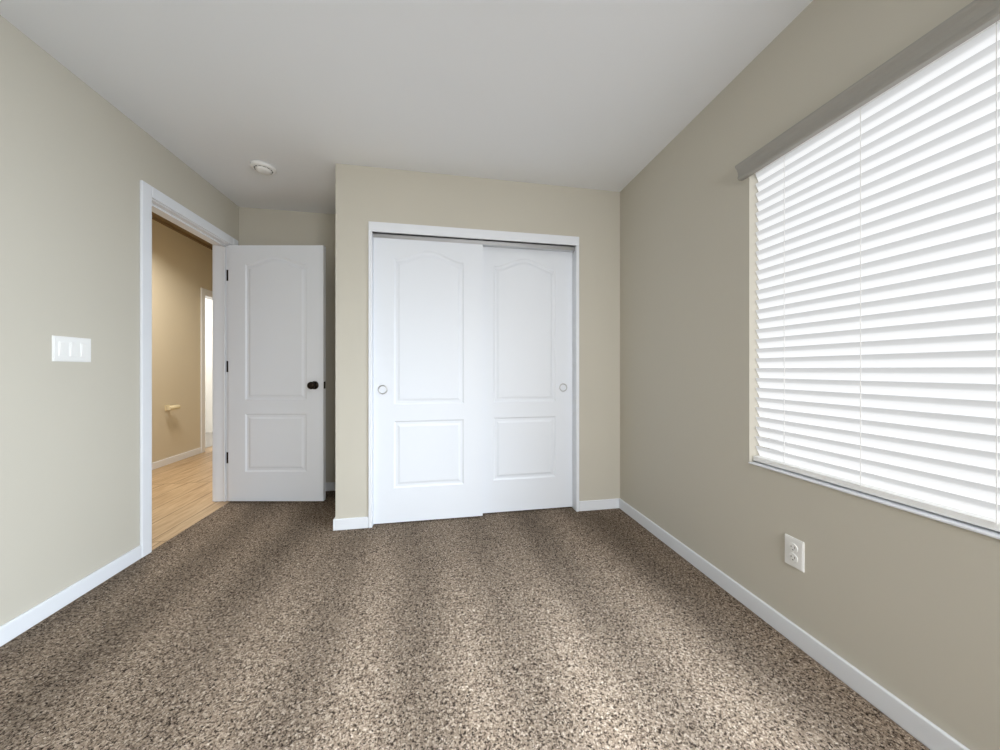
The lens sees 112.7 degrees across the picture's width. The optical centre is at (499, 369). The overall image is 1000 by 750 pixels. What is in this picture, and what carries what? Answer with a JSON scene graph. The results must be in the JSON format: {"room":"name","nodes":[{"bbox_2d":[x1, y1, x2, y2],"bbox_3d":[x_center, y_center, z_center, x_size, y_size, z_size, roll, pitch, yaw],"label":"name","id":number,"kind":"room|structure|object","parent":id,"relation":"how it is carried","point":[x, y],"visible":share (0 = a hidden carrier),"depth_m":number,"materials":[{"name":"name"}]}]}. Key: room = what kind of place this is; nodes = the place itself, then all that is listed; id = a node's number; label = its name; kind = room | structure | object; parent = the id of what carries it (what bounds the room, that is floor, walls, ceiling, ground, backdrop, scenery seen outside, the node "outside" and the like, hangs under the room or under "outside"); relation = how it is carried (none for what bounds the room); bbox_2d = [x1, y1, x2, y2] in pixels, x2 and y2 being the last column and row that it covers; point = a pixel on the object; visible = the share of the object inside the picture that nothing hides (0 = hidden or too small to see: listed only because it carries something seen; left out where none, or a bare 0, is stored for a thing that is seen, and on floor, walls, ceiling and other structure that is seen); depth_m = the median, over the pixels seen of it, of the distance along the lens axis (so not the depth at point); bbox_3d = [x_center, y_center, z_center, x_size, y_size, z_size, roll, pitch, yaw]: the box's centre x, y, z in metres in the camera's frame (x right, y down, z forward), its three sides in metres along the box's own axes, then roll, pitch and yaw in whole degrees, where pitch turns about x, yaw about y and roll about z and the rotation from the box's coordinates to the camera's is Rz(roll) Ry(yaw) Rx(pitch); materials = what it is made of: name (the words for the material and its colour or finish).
{"room":"empty bedroom","nodes":[
{"label":"empty bedroom","id":0,"kind":"room"},
{"bbox_2d":[0,15,238,625],"bbox_3d":[-2.191,-0.343,2.395,0.120,2.820,8.920,0,0,-10],"label":"wall","id":1,"kind":"structure","parent":0,"point":[80,159],"depth_m":1.52,"materials":[{"name":"beige paint"}]},
{"bbox_2d":[0,545,141,646],"bbox_3d":[-1.701,1.030,0.007,0.013,0.075,3.809,0,0,-10],"label":"baseboard","id":2,"kind":"structure","parent":1,"relation":"attached to","point":[23,622],"depth_m":1.50,"materials":[{"name":"white paint"}]},
{"bbox_2d":[52,335,90,361],"bbox_3d":[-1.972,-0.093,1.538,0.014,0.114,0.163,0,0,-10],"label":"switch plate","id":3,"kind":"object","parent":1,"relation":"attached to","point":[70,349],"visible":1,"depth_m":1.53,"materials":[{"name":"white plastic"}]},
{"bbox_2d":[140,180,237,557],"bbox_3d":[-2.179,-0.004,2.317,0.156,2.141,0.910,0,0,-10],"label":"door frame","id":4,"kind":"structure","parent":1,"relation":"attached to","point":[148,193],"depth_m":1.92,"materials":[{"name":"white paint"}]},
{"bbox_2d":[152,199,229,501],"bbox_3d":[-2.179,0.025,2.317,0.124,2.085,0.798,0,0,-10],"label":"door frame","id":5,"kind":"structure","parent":1,"relation":"in","point":[220,372],"depth_m":2.69,"materials":[{"name":"white paint"}]},
{"bbox_2d":[228,245,325,500],"bbox_3d":[-1.796,0.029,2.664,0.762,2.052,0.234,0,0,-10],"label":"bedroom door","id":6,"kind":"structure","parent":5,"relation":"attached to","point":[276,372],"depth_m":2.67,"materials":[{"name":"white paint"}]},
{"bbox_2d":[152,219,211,462],"bbox_3d":[-3.705,-0.283,3.203,0.120,2.700,6.800,0,0,-10],"label":"wall","id":7,"kind":"structure","parent":0,"point":[181,270],"depth_m":3.87,"materials":[{"name":"paint"}]},
{"bbox_2d":[165,405,180,410],"bbox_3d":[-3.695,0.427,3.743,0.089,0.060,0.140,0,0,-10],"label":"paper holder","id":8,"kind":"object","parent":7,"relation":"attached to","point":[171,407],"visible":1,"depth_m":3.72,"materials":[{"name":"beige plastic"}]},
{"bbox_2d":[152,447,200,469],"bbox_3d":[-3.434,1.030,2.058,0.013,0.075,4.450,0,0,-10],"label":"baseboard","id":9,"kind":"structure","parent":7,"relation":"attached to","point":[170,460],"depth_m":3.83,"materials":[{"name":"white paint"}]},
{"bbox_2d":[152,215,211,249],"bbox_3d":[-3.636,-1.618,3.215,0.020,0.030,6.800,0,0,-10],"label":"crown molding","id":10,"kind":"structure","parent":7,"relation":"attached to","point":[179,231],"depth_m":3.90,"materials":[{"name":"paint"}]},
{"bbox_2d":[200,288,211,452],"bbox_3d":[-3.964,0.009,4.711,0.136,2.116,0.952,0,0,-10],"label":"door frame","id":11,"kind":"structure","parent":7,"relation":"attached to","point":[205,293],"depth_m":4.27,"materials":[{"name":"white paint"}]},
{"bbox_2d":[152,212,211,246],"bbox_3d":[-3.961,-1.693,3.158,3.100,0.120,6.800,0,0,-10],"label":"ceiling","id":12,"kind":"structure","parent":0,"point":[178,227],"depth_m":3.85,"materials":[{"name":"paint"}]},
{"bbox_2d":[152,446,229,549],"bbox_3d":[-3.902,1.117,3.168,3.220,0.100,6.800,0,0,-10],"label":"floor","id":13,"kind":"structure","parent":0,"point":[182,495],"depth_m":2.80,"materials":[{"name":"laminate"}]},
{"bbox_2d":[205,432,211,447],"bbox_3d":[-4.896,1.065,4.566,1.750,0.004,2.100,0,0,-10],"label":"floor","id":14,"kind":"structure","parent":0,"point":[208,439],"depth_m":5.06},
{"bbox_2d":[205,298,211,432],"bbox_3d":[-5.090,-0.283,5.659,1.750,2.700,0.120,0,0,-10],"label":"wall","id":15,"kind":"structure","parent":0,"point":[208,365],"depth_m":5.62,"materials":[{"name":"white paint"}]},
{"bbox_2d":[239,207,334,481],"bbox_3d":[-0.697,-0.153,3.137,3.322,2.440,0.120,0,0,-10],"label":"wall","id":16,"kind":"structure","parent":0,"point":[257,226],"depth_m":2.91,"materials":[{"name":"beige paint"}]},
{"bbox_2d":[326,482,334,490],"bbox_3d":[-1.714,1.030,2.877,0.988,0.075,0.037,0,0,-10],"label":"baseboard","id":17,"kind":"structure","parent":16,"relation":"attached to","point":[330,486],"depth_m":2.92,"materials":[{"name":"white paint"}]},
{"bbox_2d":[0,0,812,213],"bbox_3d":[-0.213,-1.433,0.749,3.202,0.120,4.990,0,0,-10],"label":"ceiling","id":18,"kind":"structure","parent":0,"point":[302,97],"depth_m":1.56,"materials":[{"name":"paint"}]},
{"bbox_2d":[250,160,276,174],"bbox_3d":[-1.603,-1.355,2.255,0.148,0.036,0.148,0,0,-10],"label":"smoke detector","id":19,"kind":"object","parent":18,"relation":"attached to","point":[263,167],"visible":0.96,"depth_m":2.23,"materials":[{"name":"white plastic"}]},
{"bbox_2d":[0,491,929,749],"bbox_3d":[-0.213,1.117,0.749,3.202,0.100,4.990,0,0,-10],"label":"floor","id":20,"kind":"structure","parent":0,"point":[266,625],"depth_m":1.26,"materials":[{"name":"brown carpet"}]},
{"bbox_2d":[335,163,619,518],"bbox_3d":[-0.094,-0.153,2.452,2.054,2.440,0.120,0,0,-10],"label":"wall","id":21,"kind":"structure","parent":0,"point":[589,218],"depth_m":2.38,"materials":[{"name":"beige paint"}]},
{"bbox_2d":[333,518,347,530],"bbox_3d":[-1.165,1.030,2.570,0.019,0.075,0.752,0,0,-10],"label":"baseboard","id":22,"kind":"structure","parent":21,"relation":"attached to","point":[338,524],"depth_m":2.21,"materials":[{"name":"white paint"}]},
{"bbox_2d":[373,237,482,523],"bbox_3d":[-0.497,0.069,2.350,0.752,1.972,0.038,0,0,-10],"label":"closet door","id":23,"kind":"structure","parent":21,"relation":"in","point":[427,380],"depth_m":2.33,"materials":[{"name":"white paint"}]},
{"bbox_2d":[368,221,578,527],"bbox_3d":[-0.154,0.034,2.424,1.505,2.066,0.114,0,0,-10],"label":"trim","id":24,"kind":"structure","parent":21,"relation":"attached to","point":[450,232],"depth_m":2.38,"materials":[{"name":"white paint"}]},
{"bbox_2d":[373,233,574,252],"bbox_3d":[-0.156,-0.916,2.434,1.465,0.026,0.083,0,0,-10],"label":"trim","id":25,"kind":"structure","parent":21,"relation":"attached to","point":[525,246],"depth_m":2.41,"materials":[{"name":"grey metal"}]},
{"bbox_2d":[483,247,571,512],"bbox_3d":[0.186,0.069,2.512,0.752,1.972,0.038,0,0,-10],"label":"closet door","id":26,"kind":"structure","parent":21,"relation":"in","point":[527,379],"depth_m":2.50,"materials":[{"name":"white paint"}]},
{"bbox_2d":[579,498,615,510],"bbox_3d":[0.743,1.030,2.532,0.295,0.075,0.013,0,0,-10],"label":"baseboard","id":27,"kind":"structure","parent":21,"relation":"attached to","point":[601,504],"depth_m":2.53,"materials":[{"name":"white paint"}]},
{"bbox_2d":[620,0,999,749],"bbox_3d":[1.285,-0.153,1.014,0.160,2.440,4.990,0,0,-10],"label":"wall","id":28,"kind":"structure","parent":0,"point":[902,604],"depth_m":1.45,"materials":[{"name":"beige paint"}]},
{"bbox_2d":[616,498,969,749],"bbox_3d":[1.266,1.030,0.615,0.017,0.075,3.971,0,0,-10],"label":"baseboard","id":29,"kind":"structure","parent":28,"relation":"attached to","point":[926,732],"depth_m":1.20,"materials":[{"name":"white paint"}]},
{"bbox_2d":[785,534,803,572],"bbox_3d":[1.148,0.715,1.300,0.010,0.114,0.070,0,0,-10],"label":"duplex electrical outlet","id":30,"kind":"object","parent":28,"relation":"attached to","point":[794,552],"visible":1,"depth_m":1.29,"materials":[{"name":"white plastic"}]},
{"bbox_2d":[735,0,999,180],"bbox_3d":[1.250,-0.898,0.640,0.040,0.064,1.795,0,0,-10],"label":"valance","id":31,"kind":"object","parent":28,"relation":"attached to","point":[967,22],"visible":0.92,"depth_m":1.02,"materials":[{"name":"grey"}]},
{"bbox_2d":[748,408,999,539],"bbox_3d":[1.343,-0.258,0.657,0.161,1.356,1.725,0,0,-10],"label":"window sill","id":32,"kind":"structure","parent":28,"relation":"in","point":[954,522],"depth_m":1.03,"materials":[{"name":"white paint"}]},
{"bbox_2d":[753,20,999,531],"bbox_3d":[1.307,-0.255,0.650,0.056,1.322,1.713,0,0,-10],"label":"window blinds","id":33,"kind":"object","parent":28,"relation":"attached to","point":[878,256],"visible":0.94,"depth_m":1.04,"materials":[{"name":"white plastic"}]},
{"label":"outside","id":34,"kind":"structure","parent":0,"visible":0},
{"bbox_2d":[788,412,999,504],"bbox_3d":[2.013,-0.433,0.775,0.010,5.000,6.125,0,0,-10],"label":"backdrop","id":35,"kind":"structure","parent":34,"point":[902,466],"depth_m":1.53,"materials":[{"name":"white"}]}
]}

